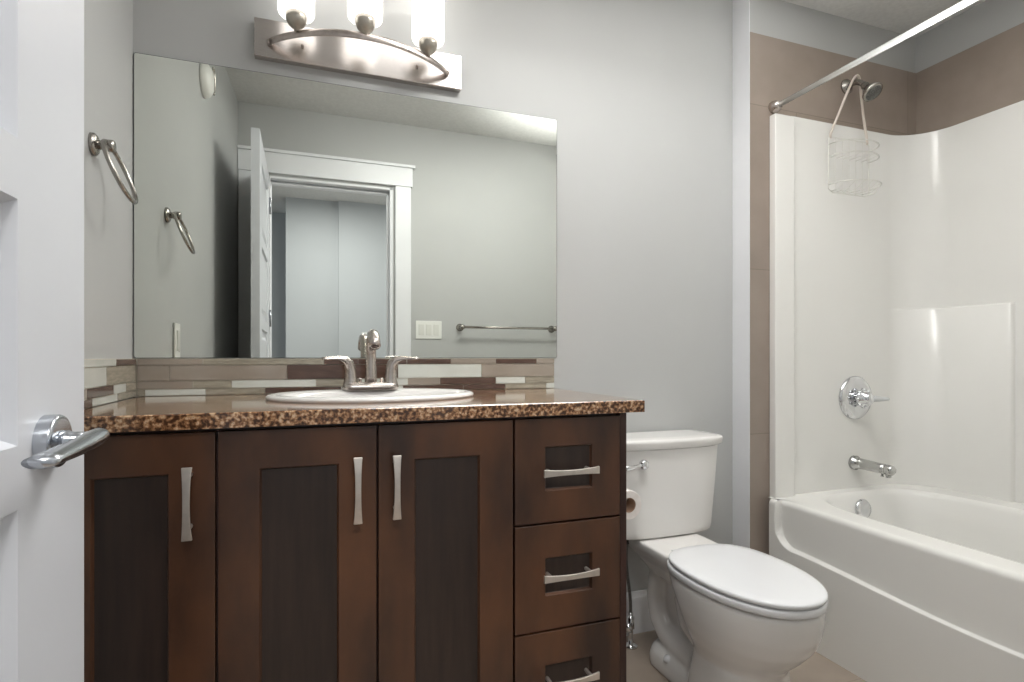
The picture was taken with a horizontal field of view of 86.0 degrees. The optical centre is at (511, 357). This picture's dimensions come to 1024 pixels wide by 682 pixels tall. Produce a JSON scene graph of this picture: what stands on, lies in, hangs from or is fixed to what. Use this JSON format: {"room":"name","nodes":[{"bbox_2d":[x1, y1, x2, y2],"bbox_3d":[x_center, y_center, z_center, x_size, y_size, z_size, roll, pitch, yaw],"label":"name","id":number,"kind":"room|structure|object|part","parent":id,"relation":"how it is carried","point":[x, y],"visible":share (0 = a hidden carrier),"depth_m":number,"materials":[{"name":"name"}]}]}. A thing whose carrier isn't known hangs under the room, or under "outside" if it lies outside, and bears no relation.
{"room":"bathroom","nodes":[
{"label":"bathroom","id":0,"kind":"room"},
{"bbox_2d":[84,0,132,408],"bbox_3d":[-0.752,-0.216,0.650,0.120,2.392,1.674,0,0,-21],"label":"wall","id":1,"kind":"structure","parent":0,"point":[108,24],"depth_m":1.26,"materials":[{"name":"paint"}]},
{"bbox_2d":[84,359,135,408],"bbox_3d":[-0.893,0.053,1.188,0.009,0.100,0.542,0,0,-21],"label":"tile backsplash","id":2,"kind":"structure","parent":1,"relation":"attached to","point":[106,381],"depth_m":1.23,"materials":[{"name":"tile"}]},
{"bbox_2d":[88,132,137,203],"bbox_3d":[-0.849,-0.403,1.171,0.079,0.142,0.137,0,0,-20],"label":"towel ring","id":3,"kind":"object","parent":1,"relation":"attached to","point":[95,145],"visible":1,"depth_m":1.15,"materials":[{"name":"silver metal"}]},
{"bbox_3d":[-0.880,-0.450,1.159,0.012,0.047,0.047,0,0,-20],"label":"wall plate","id":4,"kind":"part","parent":3,"relation":"part of","materials":[{"name":"silver metal"}]},
{"bbox_3d":[-0.863,-0.450,1.166,0.033,0.026,0.026,0,0,-20],"label":"post","id":5,"kind":"part","parent":3,"relation":"part of","materials":[{"name":"silver metal"}]},
{"bbox_2d":[322,329,418,390],"bbox_3d":[-0.390,0.007,1.528,0.209,0.170,0.166,0,0,18],"label":"sink faucet","id":6,"kind":"object","parent":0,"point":[350,383],"visible":1,"depth_m":1.54,"materials":[{"name":"silver metal"}]},
{"bbox_3d":[-0.479,0.043,1.524,0.102,0.096,0.045,0,0,-31],"label":"handle","id":7,"kind":"part","parent":6,"relation":"part of","materials":[{"name":"silver metal"}]},
{"bbox_3d":[-0.382,0.006,1.506,0.037,0.168,0.148,0,0,-20],"label":"spout","id":8,"kind":"part","parent":6,"relation":"part of","materials":[{"name":"silver metal"}]},
{"bbox_3d":[-0.319,0.043,1.581,0.102,0.096,0.045,0,0,-8],"label":"handle","id":9,"kind":"part","parent":6,"relation":"part of","materials":[{"name":"silver metal"}]},
{"bbox_2d":[133,0,731,591],"bbox_3d":[-0.161,-0.216,1.801,2.108,2.392,0.100,0,0,-20],"label":"wall","id":10,"kind":"structure","parent":0,"point":[638,93],"depth_m":1.94,"materials":[{"name":"paint"}]},
{"bbox_2d":[135,358,553,396],"bbox_3d":[-0.426,0.053,1.648,1.204,0.100,0.010,0,0,-20],"label":"tile backsplash","id":11,"kind":"structure","parent":10,"relation":"attached to","point":[154,377],"depth_m":1.59,"materials":[{"name":"tile"}]},
{"bbox_2d":[134,52,556,357],"bbox_3d":[-0.422,-0.401,1.651,1.218,0.804,0.006,0,0,-20],"label":"wall mirror","id":12,"kind":"object","parent":10,"relation":"attached to","point":[276,216],"visible":0.99,"depth_m":1.61,"materials":[{"name":"silver mirror"}]},
{"bbox_2d":[254,0,460,92],"bbox_3d":[-0.413,-0.958,1.555,0.592,0.236,0.194,0,0,-20],"label":"vanity light","id":13,"kind":"object","parent":10,"relation":"attached to","point":[362,53],"visible":1,"depth_m":1.58,"materials":[{"name":"silver metal"}]},
{"bbox_3d":[-0.584,-1.001,1.486,0.094,0.150,0.094,0,0,-20],"label":"lamp shade","id":14,"kind":"part","parent":13,"relation":"part of","materials":[{"name":"white glass"}]},
{"bbox_3d":[-0.420,-0.880,1.562,0.518,0.020,0.128,0,0,-20],"label":"curved arm","id":15,"kind":"part","parent":13,"relation":"part of","materials":[{"name":"silver metal"}]},
{"bbox_3d":[-0.403,-1.001,1.505,0.094,0.150,0.094,0,0,-20],"label":"lamp shade","id":16,"kind":"part","parent":13,"relation":"part of","materials":[{"name":"white glass"}]},
{"bbox_3d":[-0.246,-1.001,1.611,0.094,0.150,0.094,0,0,-20],"label":"lamp shade","id":17,"kind":"part","parent":13,"relation":"part of","materials":[{"name":"white glass"}]},
{"bbox_2d":[626,589,654,635],"bbox_3d":[0.470,0.907,1.966,0.808,0.146,0.014,0,0,-20],"label":"baseboard","id":18,"kind":"structure","parent":10,"relation":"attached to","point":[640,609],"depth_m":1.96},
{"bbox_2d":[626,630,866,681],"bbox_3d":[0.746,1.010,-0.159,3.698,0.060,4.400,0,0,-20],"label":"floor","id":19,"kind":"structure","parent":0,"point":[639,668],"depth_m":1.72,"materials":[{"name":"tile"}]},
{"bbox_2d":[84,413,625,681],"bbox_3d":[-0.340,0.557,1.368,1.147,0.845,0.554,0,0,-20],"label":"vanity cabinet","id":20,"kind":"object","parent":19,"relation":"on","point":[477,549],"visible":0.98,"depth_m":1.13,"materials":[{"name":"brown wood"}]},
{"bbox_3d":[-0.684,0.510,1.004,0.254,0.740,0.020,0,0,-20],"label":"door","id":21,"kind":"part","parent":20,"relation":"part of","materials":[{"name":"brown wood"}]},
{"bbox_3d":[-0.593,0.266,1.005,0.017,0.133,0.040,0,0,-20],"label":"handle","id":22,"kind":"part","parent":20,"relation":"part of","materials":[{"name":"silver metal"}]},
{"bbox_3d":[-0.422,0.510,1.097,0.292,0.740,0.020,0,0,-20],"label":"door","id":23,"kind":"part","parent":20,"relation":"part of","materials":[{"name":"brown wood"}]},
{"bbox_3d":[-0.311,0.266,1.106,0.017,0.133,0.040,0,0,-20],"label":"handle","id":24,"kind":"part","parent":20,"relation":"part of","materials":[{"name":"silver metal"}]},
{"bbox_2d":[84,388,644,432],"bbox_3d":[-0.331,0.117,1.393,1.188,0.029,0.554,0,0,-20],"label":"countertop","id":25,"kind":"structure","parent":20,"relation":"on","point":[144,413],"depth_m":1.15,"materials":[{"name":"stone"}]},
{"bbox_2d":[265,388,473,402],"bbox_3d":[-0.358,0.168,1.433,0.524,0.156,0.392,0,0,-20],"label":"sink basin","id":26,"kind":"object","parent":25,"relation":"in","point":[402,394],"visible":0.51,"depth_m":1.39,"materials":[{"name":"ceramic"}]},
{"bbox_3d":[-0.239,0.266,1.132,0.017,0.131,0.040,0,0,-20],"label":"handle","id":27,"kind":"part","parent":20,"relation":"part of","materials":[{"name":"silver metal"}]},
{"bbox_3d":[-0.141,0.510,1.198,0.296,0.740,0.020,0,0,-20],"label":"door","id":28,"kind":"part","parent":20,"relation":"part of","materials":[{"name":"brown wood"}]},
{"bbox_3d":[0.131,0.261,1.294,0.270,0.240,0.020,0,0,-20],"label":"drawer","id":29,"kind":"part","parent":20,"relation":"part of","materials":[{"name":"brown wood"}]},
{"bbox_3d":[0.131,0.757,1.294,0.270,0.246,0.020,0,0,-20],"label":"drawer","id":30,"kind":"part","parent":20,"relation":"part of","materials":[{"name":"brown wood"}]},
{"bbox_3d":[0.131,0.507,1.294,0.270,0.243,0.020,0,0,-20],"label":"drawer","id":31,"kind":"part","parent":20,"relation":"part of","materials":[{"name":"brown wood"}]},
{"bbox_3d":[0.134,0.498,1.265,0.139,0.017,0.040,0,0,-20],"label":"handle","id":32,"kind":"part","parent":20,"relation":"part of","materials":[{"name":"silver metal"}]},
{"bbox_3d":[0.134,0.261,1.265,0.139,0.017,0.040,0,0,-20],"label":"handle","id":33,"kind":"part","parent":20,"relation":"part of","materials":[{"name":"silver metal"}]},
{"bbox_3d":[0.134,0.739,1.265,0.139,0.017,0.040,0,0,-20],"label":"handle","id":34,"kind":"part","parent":20,"relation":"part of","materials":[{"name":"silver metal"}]},
{"bbox_2d":[626,540,637,649],"bbox_3d":[0.399,0.787,1.855,0.047,0.386,0.066,0,0,25],"label":"supply valve","id":35,"kind":"object","parent":19,"relation":"on","point":[630,625],"visible":0.76,"depth_m":1.85,"materials":[{"name":"silver metal"}]},
{"bbox_2d":[626,429,827,681],"bbox_3d":[0.587,0.621,1.624,0.432,0.718,0.716,0,0,-20],"label":"toilet","id":36,"kind":"object","parent":19,"relation":"on","point":[718,612],"visible":0.98,"depth_m":1.55,"materials":[{"name":"ceramic"}]},
{"bbox_3d":[0.389,0.342,1.736,0.104,0.033,0.023,0,0,-25],"label":"flush lever","id":37,"kind":"part","parent":36,"relation":"part of","materials":[{"name":"silver metal"}]},
{"bbox_3d":[0.499,0.445,1.872,0.407,0.297,0.180,0,0,-20],"label":"tank","id":38,"kind":"part","parent":36,"relation":"part of","materials":[{"name":"ceramic"}]},
{"bbox_3d":[0.500,0.280,1.867,0.432,0.037,0.199,0,0,-20],"label":"tank lid","id":39,"kind":"part","parent":36,"relation":"part of","materials":[{"name":"ceramic"}]},
{"bbox_3d":[0.634,0.605,1.492,0.321,0.020,0.433,0,0,-20],"label":"seat","id":40,"kind":"part","parent":36,"relation":"part of","materials":[{"name":"plastic"}]},
{"bbox_3d":[0.635,0.583,1.491,0.315,0.016,0.433,0,0,-20],"label":"seat lid","id":41,"kind":"part","parent":36,"relation":"part of","materials":[{"name":"plastic"}]},
{"bbox_2d":[769,484,1023,681],"bbox_3d":[1.580,0.750,1.434,0.802,0.460,1.574,0,0,-20],"label":"bathtub","id":42,"kind":"object","parent":19,"relation":"on","point":[921,583],"visible":0.92,"depth_m":1.65,"materials":[{"name":"ceramic"}]},
{"bbox_3d":[1.338,0.578,2.090,0.076,0.076,0.021,0,0,-20],"label":"overflow plate","id":43,"kind":"part","parent":42,"relation":"part of","materials":[{"name":"silver metal"}]},
{"bbox_2d":[750,0,914,72],"bbox_3d":[1.264,-0.189,2.267,0.890,2.337,0.180,0,0,-20],"label":"wall","id":44,"kind":"structure","parent":0,"point":[779,19],"depth_m":2.16,"materials":[{"name":"paint"}]},
{"bbox_2d":[732,0,749,547],"bbox_3d":[0.862,-0.215,2.066,0.003,2.391,0.086,0,0,-20],"label":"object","id":45,"kind":"structure","parent":44,"relation":"attached to","point":[740,8],"depth_m":2.07,"materials":[{"name":"white paint"}]},
{"bbox_2d":[750,32,915,554],"bbox_3d":[1.292,-0.111,2.178,0.881,2.182,0.009,0,0,-20],"label":"tiled wall","id":46,"kind":"structure","parent":0,"point":[779,69],"depth_m":2.05,"materials":[{"name":"brown tile"}]},
{"bbox_2d":[841,79,882,101],"bbox_3d":[1.357,-1.046,2.122,0.073,0.125,0.139,0,0,-20],"label":"shower","id":47,"kind":"object","parent":46,"relation":"attached to","point":[871,91],"visible":0.89,"depth_m":2.10,"materials":[{"name":"silver metal"}]},
{"bbox_2d":[828,74,881,196],"bbox_3d":[1.335,-0.870,2.103,0.218,0.469,0.106,0,0,-20],"label":"shower caddy","id":48,"kind":"object","parent":47,"relation":"hanging from","point":[857,75],"visible":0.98,"depth_m":2.12,"materials":[{"name":"metal"}]},
{"bbox_2d":[828,136,881,196],"bbox_3d":[1.336,-0.745,2.102,0.218,0.218,0.103,0,0,-20],"label":"basket","id":49,"kind":"object","parent":48,"relation":"on","point":[852,139],"depth_m":2.12,"materials":[{"name":"plastic"}]},
{"bbox_3d":[1.348,-1.065,2.143,0.021,0.048,0.076,0,0,-20],"label":"arm","id":50,"kind":"part","parent":47,"relation":"part of","materials":[{"name":"silver metal"}]},
{"bbox_2d":[768,0,977,113],"bbox_3d":[1.247,-0.937,1.317,0.048,0.048,1.582,0,0,-20],"label":"curtain rod","id":51,"kind":"object","parent":46,"relation":"attached to","point":[775,106],"visible":0.97,"depth_m":1.68,"materials":[{"name":"metal"}]},
{"bbox_2d":[782,0,985,37],"bbox_3d":[1.601,-1.425,1.474,0.990,0.135,1.900,0,0,-20],"label":"ceiling","id":52,"kind":"structure","parent":0,"point":[898,16],"depth_m":2.15,"materials":[{"name":"paint"}]},
{"bbox_2d":[770,100,1023,503],"bbox_3d":[1.602,0.032,1.444,0.792,1.897,1.582,0,0,-20],"label":"shower surround","id":53,"kind":"object","parent":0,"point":[913,288],"visible":0.91,"depth_m":2.14,"materials":[{"name":"plastic"}]},
{"bbox_2d":[839,376,889,419],"bbox_3d":[1.383,0.160,2.147,0.174,0.174,0.092,0,0,-20],"label":"shower valve","id":54,"kind":"object","parent":53,"relation":"attached to","point":[856,397],"visible":1,"depth_m":2.16,"materials":[{"name":"silver metal"}]},
{"bbox_3d":[1.370,0.160,2.182,0.174,0.174,0.018,0,0,-20],"label":"plate","id":55,"kind":"part","parent":54,"relation":"part of","materials":[{"name":"silver metal"}]},
{"bbox_3d":[1.427,0.160,2.131,0.076,0.023,0.016,0,0,-6],"label":"lever","id":56,"kind":"part","parent":54,"relation":"part of","materials":[{"name":"metal"}]},
{"bbox_2d":[848,455,895,477],"bbox_3d":[1.389,0.421,2.111,0.056,0.062,0.166,0,0,-20],"label":"tub spout","id":57,"kind":"object","parent":53,"relation":"attached to","point":[855,462],"visible":1,"depth_m":2.10,"materials":[{"name":"silver metal"}]},
{"bbox_3d":[1.713,0.162,2.144,0.098,0.725,0.386,0,0,-42],"label":"ledge panel","id":58,"kind":"part","parent":53,"relation":"part of","materials":[{"name":"plastic"}]},
{"bbox_2d":[915,0,1023,72],"bbox_3d":[2.020,-0.189,1.624,0.100,2.337,1.900,0,0,-20],"label":"wall","id":59,"kind":"structure","parent":0,"point":[987,19],"depth_m":2.15,"materials":[{"name":"paint"}]},
{"bbox_2d":[916,22,1023,133],"bbox_3d":[1.978,-0.311,1.583,0.009,1.782,1.591,0,0,-20],"label":"tiled wall","id":60,"kind":"structure","parent":0,"point":[986,77],"depth_m":2.12,"materials":[{"name":"beige tile"}]},
{"bbox_3d":[0.253,0.389,1.555,0.095,0.044,0.134,0,0,-20],"label":"paper holder","id":61,"kind":"object","parent":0,"visible":0},
{"bbox_2d":[626,488,640,519],"bbox_3d":[0.302,0.402,1.541,0.079,0.079,0.101,0,0,-20],"label":"toilet roll","id":62,"kind":"object","parent":61,"relation":"hanging from","point":[633,505],"visible":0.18,"depth_m":1.50,"materials":[{"name":"paper"}]},
{"bbox_3d":[0.097,-1.216,0.003,0.689,0.392,0.120,0,0,-20],"label":"wall","id":63,"kind":"structure","parent":0,"visible":0},
{"bbox_2d":[0,0,109,681],"bbox_3d":[-0.344,-0.025,0.270,0.099,1.986,0.687,0,0,-20],"label":"door","id":64,"kind":"structure","parent":63,"relation":"in","point":[44,442],"depth_m":0.50,"materials":[{"name":"white paint"}]},
{"bbox_3d":[-0.385,0.078,0.470,0.041,0.022,0.131,0,0,-20],"label":"lever","id":65,"kind":"part","parent":64,"relation":"part of","materials":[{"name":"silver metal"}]}
]}

